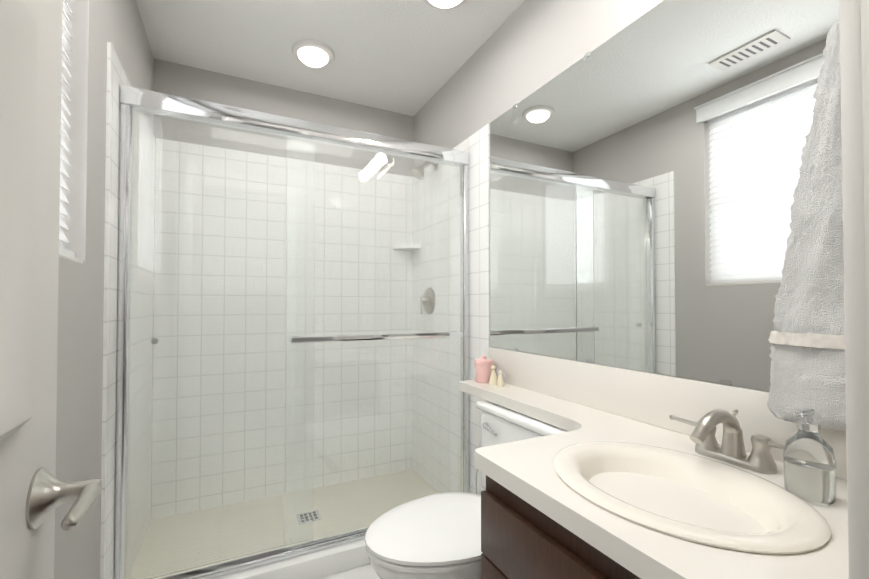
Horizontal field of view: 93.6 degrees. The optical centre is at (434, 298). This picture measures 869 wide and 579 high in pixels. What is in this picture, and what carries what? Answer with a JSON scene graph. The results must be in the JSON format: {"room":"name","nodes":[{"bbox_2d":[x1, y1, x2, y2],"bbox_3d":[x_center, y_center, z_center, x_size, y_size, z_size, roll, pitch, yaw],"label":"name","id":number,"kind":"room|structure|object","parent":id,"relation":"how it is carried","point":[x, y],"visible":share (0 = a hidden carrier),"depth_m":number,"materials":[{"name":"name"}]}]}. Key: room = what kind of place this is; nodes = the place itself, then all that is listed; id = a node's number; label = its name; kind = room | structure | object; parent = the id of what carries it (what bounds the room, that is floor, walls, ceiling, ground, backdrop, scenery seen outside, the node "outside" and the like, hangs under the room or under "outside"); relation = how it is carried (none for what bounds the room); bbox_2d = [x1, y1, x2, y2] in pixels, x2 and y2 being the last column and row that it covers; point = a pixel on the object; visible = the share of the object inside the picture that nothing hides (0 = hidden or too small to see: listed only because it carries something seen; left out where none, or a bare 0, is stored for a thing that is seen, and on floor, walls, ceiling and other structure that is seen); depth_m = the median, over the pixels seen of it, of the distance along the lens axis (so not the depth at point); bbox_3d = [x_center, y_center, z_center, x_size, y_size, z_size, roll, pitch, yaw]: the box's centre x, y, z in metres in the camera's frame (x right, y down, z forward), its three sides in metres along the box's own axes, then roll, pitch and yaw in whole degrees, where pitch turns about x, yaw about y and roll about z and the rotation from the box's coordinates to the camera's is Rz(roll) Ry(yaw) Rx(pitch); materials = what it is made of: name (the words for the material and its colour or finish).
{"room":"bathroom","nodes":[
{"label":"bathroom","id":0,"kind":"room"},
{"bbox_2d":[54,0,153,578],"bbox_3d":[-0.978,-0.058,0.996,0.120,2.420,2.659,0,-1,-26],"label":"wall","id":1,"kind":"structure","parent":0,"point":[96,27],"depth_m":1.16,"materials":[{"name":"grey paint"}]},
{"bbox_2d":[59,0,74,256],"bbox_3d":[-0.828,-0.656,0.800,0.106,1.076,0.876,0,-1,-26],"label":"window blind","id":2,"kind":"object","parent":1,"relation":"attached to","point":[62,236],"visible":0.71,"depth_m":1.11,"materials":[{"name":"white plastic"}]},
{"bbox_2d":[59,252,83,263],"bbox_3d":[-0.865,-0.617,0.780,0.112,1.030,0.800,0,-1,-26],"label":"window sill","id":3,"kind":"structure","parent":1,"relation":"in","point":[69,257],"depth_m":1.06,"materials":[{"name":"white"}]},
{"bbox_2d":[100,42,130,578],"bbox_3d":[-1.264,0.163,1.715,0.010,2.000,0.871,0,-1,-26],"label":"wall tile","id":4,"kind":"structure","parent":1,"relation":"attached to","point":[116,77],"depth_m":1.36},
{"bbox_2d":[114,85,468,578],"bbox_3d":[-0.478,0.159,1.775,1.450,1.829,0.111,0,-1,-26],"label":"shower door frame","id":5,"kind":"object","parent":1,"relation":"attached to","point":[131,98],"visible":0.79,"depth_m":1.59,"materials":[{"name":"silver metal"}]},
{"bbox_2d":[126,109,463,578],"bbox_3d":[-0.484,0.173,1.783,1.398,1.730,0.032,0,-1,-26],"label":"glass shower doors","id":6,"kind":"structure","parent":1,"relation":"attached to","point":[252,429],"depth_m":1.71,"materials":[{"name":"clear glass"}]},
{"bbox_2d":[154,58,412,140],"bbox_3d":[-0.830,-0.034,2.487,1.472,2.420,0.120,0,-1,-26],"label":"wall","id":7,"kind":"structure","parent":0,"point":[172,78],"depth_m":2.39,"materials":[{"name":"grey paint"}]},
{"bbox_2d":[136,0,524,115],"bbox_3d":[0.057,-1.323,0.720,3.040,0.100,4.111,0,-1,-26],"label":"ceiling","id":8,"kind":"structure","parent":0,"point":[409,57],"depth_m":1.98,"materials":[{"name":"white paint"}]},
{"bbox_2d":[292,39,334,67],"bbox_3d":[-0.617,-1.221,2.075,0.210,0.058,0.210,0,-1,-26],"label":"light","id":9,"kind":"object","parent":8,"relation":"attached to","point":[313,53],"visible":0.98,"depth_m":2.03,"materials":[{"name":"white"}]},
{"bbox_2d":[423,0,466,9],"bbox_3d":[0.044,-1.228,1.644,0.230,0.058,0.230,0,-1,-26],"label":"light","id":10,"kind":"object","parent":8,"relation":"attached to","point":[444,4],"visible":0.98,"depth_m":1.68,"materials":[{"name":"white"}]},
{"bbox_2d":[319,563,379,578],"bbox_3d":[0.057,1.197,0.679,3.040,0.100,4.111,0,-1,-26],"label":"floor","id":11,"kind":"structure","parent":0,"point":[367,571],"depth_m":1.72,"materials":[{"name":"tile"}]},
{"bbox_2d":[153,546,283,578],"bbox_3d":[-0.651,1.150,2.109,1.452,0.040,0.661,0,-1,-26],"label":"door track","id":12,"kind":"object","parent":11,"relation":"on","point":[216,563],"depth_m":1.73,"materials":[{"name":"silver metal"}]},
{"bbox_2d":[212,538,369,578],"bbox_3d":[-0.477,1.119,1.758,1.452,0.090,0.125,0,-1,-26],"label":"curb","id":13,"kind":"object","parent":11,"relation":"on","point":[331,560],"visible":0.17,"depth_m":1.69,"materials":[{"name":"white"}]},
{"bbox_2d":[365,401,568,578],"bbox_3d":[0.101,0.787,1.425,0.735,0.744,0.596,0,-1,-26],"label":"toilet","id":14,"kind":"object","parent":11,"relation":"on","point":[436,536],"visible":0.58,"depth_m":1.26,"materials":[{"name":"white ceramic"}]},
{"bbox_2d":[481,475,634,578],"bbox_3d":[0.517,0.772,0.771,0.567,0.751,0.703,0,-1,-26],"label":"bathroom vanity","id":15,"kind":"object","parent":11,"relation":"on","point":[518,542],"depth_m":0.82,"materials":[{"name":"brown wood"}]},
{"bbox_2d":[459,379,848,578],"bbox_3d":[0.339,0.382,1.126,0.582,0.038,1.492,0,-1,-26],"label":"countertop","id":16,"kind":"structure","parent":15,"relation":"on","point":[642,556],"depth_m":0.74,"materials":[{"name":"white stone"}]},
{"bbox_2d":[474,355,493,383],"bbox_3d":[0.221,0.316,1.835,0.086,0.118,0.086,0,-1,-26],"label":"candle jar","id":17,"kind":"object","parent":16,"relation":"on","point":[482,370],"depth_m":1.80,"materials":[{"name":"pink glass"}]},
{"bbox_2d":[507,427,847,578],"bbox_3d":[0.447,0.422,0.784,0.380,0.149,0.464,0,-1,-26],"label":"sink","id":18,"kind":"object","parent":16,"relation":"in","point":[737,520],"depth_m":0.75,"materials":[{"name":"beige ceramic"}]},
{"bbox_2d":[667,403,826,474],"bbox_3d":[0.624,0.284,0.862,0.160,0.150,0.309,0,-1,-26],"label":"faucet","id":19,"kind":"object","parent":16,"relation":"on","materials":[{"name":"silver metal"}]},
{"bbox_2d":[783,408,836,505],"bbox_3d":[0.670,0.278,0.730,0.070,0.158,0.070,0,-1,-26],"label":"soap bottle","id":20,"kind":"object","parent":16,"relation":"on","point":[809,461],"depth_m":0.71,"materials":[{"name":"clear glass"}]},
{"bbox_2d":[413,0,768,391],"bbox_3d":[0.448,-0.047,1.704,0.120,2.420,2.659,0,-1,-26],"label":"wall","id":21,"kind":"structure","parent":0,"point":[527,48],"depth_m":1.76,"materials":[{"name":"grey paint"}]},
{"bbox_2d":[453,123,489,494],"bbox_3d":[0.057,0.174,2.343,0.010,2.000,0.921,0,-1,-26],"label":"wall tile","id":22,"kind":"structure","parent":21,"relation":"attached to","point":[475,145],"depth_m":2.02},
{"bbox_2d":[489,0,839,390],"bbox_3d":[0.540,-0.314,1.378,0.008,1.066,1.248,0,-1,-26],"label":"wall mirror","id":23,"kind":"object","parent":21,"relation":"attached to","point":[644,174],"visible":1,"depth_m":1.16,"materials":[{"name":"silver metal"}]},
{"bbox_2d":[487,347,846,478],"bbox_3d":[0.593,0.292,1.254,0.015,0.147,1.492,0,-1,-26],"label":"backsplash","id":24,"kind":"structure","parent":21,"relation":"attached to","point":[647,397],"depth_m":1.19,"materials":[{"name":"white stone"}]},
{"bbox_2d":[767,20,845,430],"bbox_3d":[0.794,-0.169,0.745,0.118,0.844,0.307,0,-1,-26],"label":"hanging towel","id":25,"kind":"object","parent":21,"relation":"hanging from","point":[806,339],"visible":0.67,"depth_m":0.79,"materials":[{"name":"white fabric"}]},
{"bbox_3d":[0.299,-0.071,0.213,2.800,2.420,0.120,0,-1,-26],"label":"wall","id":26,"kind":"structure","parent":0,"visible":0},
{"bbox_2d":[0,0,101,578],"bbox_3d":[-0.400,0.117,0.278,0.164,2.022,0.637,0,-1,-26],"label":"door","id":27,"kind":"structure","parent":26,"relation":"in","point":[34,492],"depth_m":0.46,"materials":[{"name":"white wood"}]},
{"bbox_2d":[839,0,868,578],"bbox_3d":[0.040,0.087,0.082,0.782,2.100,0.152,0,-1,-26],"label":"door frame","id":28,"kind":"structure","parent":26,"relation":"attached to","point":[854,44],"depth_m":0.29,"materials":[{"name":"white wood"}]}
]}

